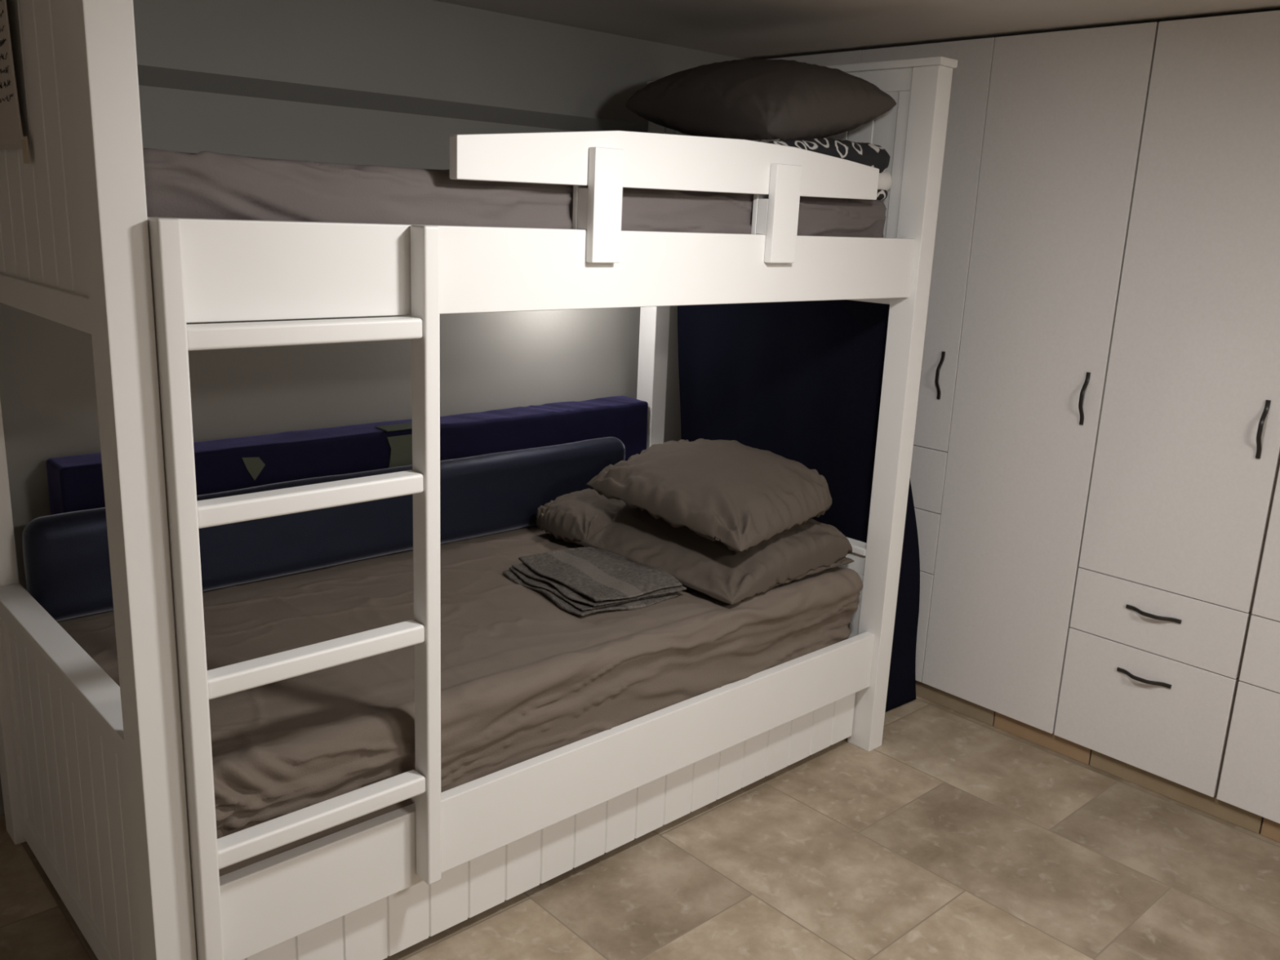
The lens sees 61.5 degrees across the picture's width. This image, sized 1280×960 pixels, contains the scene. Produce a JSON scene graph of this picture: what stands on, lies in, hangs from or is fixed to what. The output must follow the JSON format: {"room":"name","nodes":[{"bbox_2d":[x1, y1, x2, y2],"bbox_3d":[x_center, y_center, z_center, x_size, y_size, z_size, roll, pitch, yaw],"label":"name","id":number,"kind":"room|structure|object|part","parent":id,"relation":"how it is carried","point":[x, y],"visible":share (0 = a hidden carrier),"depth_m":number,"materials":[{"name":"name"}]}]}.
{"room":"bedroom","nodes":[
{"label":"bedroom","id":0,"kind":"room"},
{"bbox_2d":[0,84,681,815],"bbox_3d":[-1.103,-0.259,2.884,4.900,2.052,0.100,-10,19,-41],"label":"wall","id":1,"kind":"structure","parent":0,"point":[494,360],"depth_m":2.93,"materials":[{"name":"paint"}]},
{"bbox_2d":[133,0,745,132],"bbox_3d":[-1.007,-1.093,2.610,4.700,0.293,0.074,-10,19,-41],"label":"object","id":2,"kind":"structure","parent":1,"relation":"attached to","point":[420,57],"depth_m":2.91,"materials":[{"name":"paint"}]},
{"bbox_2d":[915,680,1279,842],"bbox_3d":[1.402,0.834,3.064,0.009,0.056,3.446,-10,19,-41],"label":"baseboard","id":3,"kind":"structure","parent":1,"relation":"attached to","point":[1238,816],"depth_m":3.11,"materials":[{"name":"tile"}]},
{"bbox_2d":[0,695,1279,959],"bbox_3d":[0.422,1.273,1.492,4.900,0.120,4.760,-10,19,-41],"label":"floor","id":4,"kind":"structure","parent":0,"point":[958,836],"depth_m":2.57,"materials":[{"name":"tile"}]},
{"bbox_2d":[0,0,957,959],"bbox_3d":[-0.365,-0.113,2.680,2.092,1.930,1.093,-10,19,-41],"label":"bunk bed","id":5,"kind":"object","parent":4,"relation":"on","point":[92,770],"visible":0.61,"depth_m":1.99,"materials":[{"name":"white paint"}]},
{"bbox_3d":[-1.444,-0.072,2.369,0.066,1.910,0.080,-10,19,-41],"label":"post","id":6,"kind":"part","parent":5,"relation":"part of","materials":[{"name":"white paint"}]},
{"bbox_2d":[0,0,30,164],"bbox_3d":[-1.065,-0.692,1.781,0.012,0.324,0.238,-10,19,-41],"label":"paper note","id":7,"kind":"object","parent":5,"relation":"attached to","point":[11,136],"visible":1,"depth_m":1.75,"materials":[{"name":"grey"}]},
{"bbox_3d":[-1.081,-0.601,1.858,0.040,0.607,0.917,-10,19,-41],"label":"panel","id":8,"kind":"part","parent":5,"relation":"part of","materials":[{"name":"white paint"}]},
{"bbox_3d":[-1.132,0.642,2.171,0.038,0.610,0.917,-10,19,-41],"label":"panel","id":9,"kind":"part","parent":5,"relation":"part of","materials":[{"name":"white paint"}]},
{"bbox_3d":[-0.772,0.133,1.662,0.066,1.910,0.080,-10,19,-41],"label":"post","id":10,"kind":"part","parent":5,"relation":"part of","materials":[{"name":"white paint"}]},
{"bbox_2d":[147,217,441,959],"bbox_3d":[-0.550,0.205,1.829,0.462,1.254,0.050,-10,19,-41],"label":"ladder","id":11,"kind":"object","parent":5,"relation":"attached to","point":[209,854],"visible":1,"depth_m":1.79,"materials":[{"name":"white paint"}]},
{"bbox_2d":[56,524,862,876],"bbox_3d":[-0.389,0.430,2.792,1.906,0.321,0.996,-10,19,-41],"label":"mattress","id":12,"kind":"object","parent":5,"relation":"on","point":[524,677],"visible":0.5,"depth_m":2.42,"materials":[{"name":"grey fabric"}]},
{"bbox_2d":[22,506,113,621],"bbox_3d":[-1.311,0.184,2.441,0.173,0.247,0.093,-10,19,-41],"label":"cushion","id":13,"kind":"object","parent":12,"relation":"on","point":[67,565],"depth_m":2.41,"materials":[{"name":"blue fabric"}]},
{"bbox_2d":[196,464,413,591],"bbox_3d":[-0.880,0.105,2.828,0.588,0.247,0.093,-10,19,-41],"label":"cushion","id":14,"kind":"object","parent":12,"relation":"on","point":[239,553],"depth_m":2.79,"materials":[{"name":"blue fabric"}]},
{"bbox_2d":[45,395,648,515],"bbox_3d":[-0.693,0.002,3.143,1.836,0.343,0.146,-10,19,-41],"label":"bolster","id":15,"kind":"object","parent":12,"relation":"on","point":[75,482],"visible":0.41,"depth_m":2.97,"materials":[{"name":"blue fabric"}]},
{"bbox_2d":[440,436,625,543],"bbox_3d":[-0.340,0.008,3.313,0.699,0.246,0.093,-10,19,-41],"label":"cushion","id":16,"kind":"object","parent":12,"relation":"on","point":[482,495],"depth_m":3.22,"materials":[{"name":"blue fabric"}]},
{"bbox_2d":[502,546,686,616],"bbox_3d":[-0.128,0.258,2.833,0.329,0.054,0.407,-8,17,-36],"label":"towel","id":17,"kind":"object","parent":12,"relation":"on","point":[582,581],"visible":1,"depth_m":2.78,"materials":[{"name":"grey fabric"}]},
{"bbox_2d":[536,488,854,604],"bbox_3d":[0.149,0.134,3.140,0.588,0.158,0.824,-10,19,-41],"label":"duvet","id":18,"kind":"object","parent":12,"relation":"on","point":[586,517],"visible":0.72,"depth_m":2.95,"materials":[{"name":"grey fabric"}]},
{"bbox_2d":[586,438,831,552],"bbox_3d":[0.215,0.008,3.054,0.507,0.207,0.614,-10,19,-41],"label":"pillow","id":19,"kind":"object","parent":18,"relation":"on","point":[734,494],"visible":1,"depth_m":2.92,"materials":[{"name":"grey fabric"}]},
{"bbox_2d":[142,147,886,237],"bbox_3d":[-0.361,-0.603,2.546,1.894,0.215,0.957,-10,19,-41],"label":"mattress","id":20,"kind":"object","parent":5,"relation":"on","point":[203,184],"visible":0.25,"depth_m":1.87,"materials":[{"name":"grey fabric"}]},
{"bbox_2d":[751,137,892,199],"bbox_3d":[0.234,-0.857,2.939,0.516,0.152,0.786,-10,19,-41],"label":"duvet","id":21,"kind":"object","parent":20,"relation":"on","point":[869,154],"visible":0.1,"depth_m":2.69,"materials":[{"name":"black fabric"}]},
{"bbox_2d":[625,57,896,140],"bbox_3d":[0.293,-1.011,2.888,0.356,0.241,0.705,-9,18,-38],"label":"pillow","id":22,"kind":"object","parent":21,"relation":"on","point":[753,98],"visible":0.92,"depth_m":2.70,"materials":[{"name":"grey fabric"}]},
{"bbox_3d":[-0.007,-0.435,2.217,1.949,0.153,0.030,-10,19,-41],"label":"rail","id":23,"kind":"part","parent":5,"relation":"part of","materials":[{"name":"white paint"}]},
{"bbox_3d":[-0.053,0.650,2.486,1.949,0.164,0.030,-10,19,-41],"label":"rail","id":24,"kind":"part","parent":5,"relation":"part of","materials":[{"name":"white paint"}]},
{"bbox_3d":[0.041,-0.340,3.704,0.066,1.910,0.080,-10,19,-41],"label":"post","id":25,"kind":"part","parent":5,"relation":"part of","materials":[{"name":"white paint"}]},
{"bbox_2d":[449,130,879,262],"bbox_3d":[0.128,-0.589,2.295,1.235,0.280,0.066,-10,19,-41],"label":"guard rail","id":26,"kind":"object","parent":5,"relation":"attached to","point":[598,165],"visible":0.88,"depth_m":2.16,"materials":[{"name":"white paint"}]},
{"bbox_3d":[0.400,-0.868,3.188,0.040,0.607,0.917,-10,19,-41],"label":"panel","id":27,"kind":"part","parent":5,"relation":"part of","materials":[{"name":"white paint"}]},
{"bbox_2d":[677,299,919,711],"bbox_3d":[0.518,-0.026,3.558,0.338,1.400,0.876,-10,19,-41],"label":"hanging cloth","id":28,"kind":"object","parent":5,"relation":"hanging from","point":[801,382],"visible":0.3,"depth_m":3.34,"materials":[{"name":"blue fabric"}]},
{"bbox_3d":[0.347,0.397,3.505,0.038,0.567,0.917,-10,19,-41],"label":"panel","id":29,"kind":"part","parent":5,"relation":"part of","materials":[{"name":"white paint"}]},
{"bbox_3d":[0.713,-0.135,2.996,0.066,1.910,0.080,-10,19,-41],"label":"post","id":30,"kind":"part","parent":5,"relation":"part of","materials":[{"name":"white paint"}]},
{"bbox_2d":[242,693,855,959],"bbox_3d":[-0.395,0.705,2.878,1.936,0.245,0.938,-10,19,-41],"label":"drawer","id":31,"kind":"object","parent":4,"relation":"on","point":[379,930],"visible":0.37,"depth_m":2.45,"materials":[{"name":"white paint"}]},
{"bbox_2d":[764,49,862,66],"bbox_3d":[0.681,-0.448,3.975,0.533,2.042,0.498,-10,19,-41],"label":"wardrobe","id":32,"kind":"object","parent":4,"relation":"on","point":[852,56],"visible":0.12,"depth_m":3.47,"materials":[{"name":"white"}]},
{"bbox_2d":[861,37,995,682],"bbox_3d":[0.994,-0.347,3.626,0.561,2.042,0.459,-10,19,-41],"label":"wardrobe","id":33,"kind":"object","parent":4,"relation":"on","point":[971,80],"visible":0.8,"depth_m":3.27,"materials":[{"name":"white wood"}]},
{"bbox_3d":[0.782,0.436,3.651,0.019,0.370,0.458,-10,19,-41],"label":"drawer","id":34,"kind":"part","parent":33,"relation":"part of","materials":[{"name":"laminate"}]},
{"bbox_3d":[0.794,0.158,3.582,0.019,0.198,0.458,-10,19,-41],"label":"drawer","id":35,"kind":"part","parent":33,"relation":"part of","materials":[{"name":"laminate"}]},
{"bbox_3d":[0.832,-0.720,3.364,0.019,1.205,0.458,-10,19,-41],"label":"door","id":36,"kind":"part","parent":33,"relation":"part of","materials":[{"name":"laminate"}]},
{"bbox_3d":[0.802,-0.037,3.534,0.019,0.198,0.458,-10,19,-41],"label":"drawer","id":37,"kind":"part","parent":33,"relation":"part of","materials":[{"name":"laminate"}]},
{"bbox_3d":[0.921,-0.321,3.310,0.028,0.147,0.011,-10,19,-41],"label":"handle","id":38,"kind":"part","parent":33,"relation":"part of","materials":[{"name":"black metal"}]},
{"bbox_2d":[921,22,1159,733],"bbox_3d":[1.302,-0.253,3.301,0.561,2.042,0.454,-10,19,-41],"label":"wardrobe","id":39,"kind":"object","parent":4,"relation":"on","point":[1065,114],"visible":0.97,"depth_m":3.09,"materials":[{"name":"white wood"}]},
{"bbox_3d":[1.230,-0.225,2.985,0.028,0.147,0.011,-10,19,-41],"label":"handle","id":40,"kind":"part","parent":39,"relation":"part of","materials":[{"name":"black metal"}]},
{"bbox_2d":[1053,9,1279,797],"bbox_3d":[1.610,-0.160,2.977,0.561,2.042,0.457,-10,19,-41],"label":"wardrobe","id":41,"kind":"object","parent":4,"relation":"on","point":[1186,466],"visible":1,"depth_m":2.80,"materials":[{"name":"white wood"}]},
{"bbox_3d":[1.385,0.548,2.967,0.028,0.011,0.147,-10,19,-41],"label":"handle","id":42,"kind":"part","parent":41,"relation":"part of","materials":[{"name":"black metal"}]},
{"bbox_3d":[1.397,0.639,3.007,0.019,0.340,0.451,-10,19,-41],"label":"drawer","id":43,"kind":"part","parent":41,"relation":"part of","materials":[{"name":"laminate"}]},
{"bbox_3d":[1.391,0.366,2.924,0.028,0.011,0.147,-10,19,-41],"label":"handle","id":44,"kind":"part","parent":41,"relation":"part of","materials":[{"name":"black metal"}]},
{"bbox_3d":[1.409,0.384,2.943,0.019,0.180,0.451,-10,19,-41],"label":"drawer","id":45,"kind":"part","parent":41,"relation":"part of","materials":[{"name":"laminate"}]},
{"bbox_3d":[1.443,-0.411,2.746,0.019,1.454,0.451,-10,19,-41],"label":"door","id":46,"kind":"part","parent":41,"relation":"part of","materials":[{"name":"laminate"}]},
{"bbox_3d":[1.538,-0.124,2.662,0.028,0.147,0.011,-10,19,-41],"label":"handle","id":47,"kind":"part","parent":41,"relation":"part of","materials":[{"name":"black metal"}]},
{"bbox_2d":[1216,466,1279,832],"bbox_3d":[1.916,-0.067,2.656,0.561,2.042,0.447,-10,19,-41],"label":"wardrobe","id":48,"kind":"object","parent":4,"relation":"on","point":[1250,780],"visible":1,"depth_m":2.76,"materials":[{"name":"white wood"}]},
{"bbox_3d":[1.704,0.732,2.684,0.019,0.340,0.442,-10,19,-41],"label":"drawer","id":49,"kind":"part","parent":48,"relation":"part of","materials":[{"name":"laminate"}]},
{"bbox_3d":[1.715,0.477,2.621,0.019,0.180,0.442,-10,19,-41],"label":"drawer","id":50,"kind":"part","parent":48,"relation":"part of","materials":[{"name":"laminate"}]},
{"bbox_3d":[1.749,-0.318,2.424,0.019,1.454,0.442,-10,19,-41],"label":"door","id":51,"kind":"part","parent":48,"relation":"part of","materials":[{"name":"laminate"}]},
{"bbox_2d":[433,0,1279,59],"bbox_3d":[0.513,-0.833,0.969,4.900,0.120,4.760,-10,19,-41],"label":"ceiling","id":52,"kind":"structure","parent":0,"point":[762,29],"depth_m":2.93,"materials":[{"name":"paint"}]}
]}

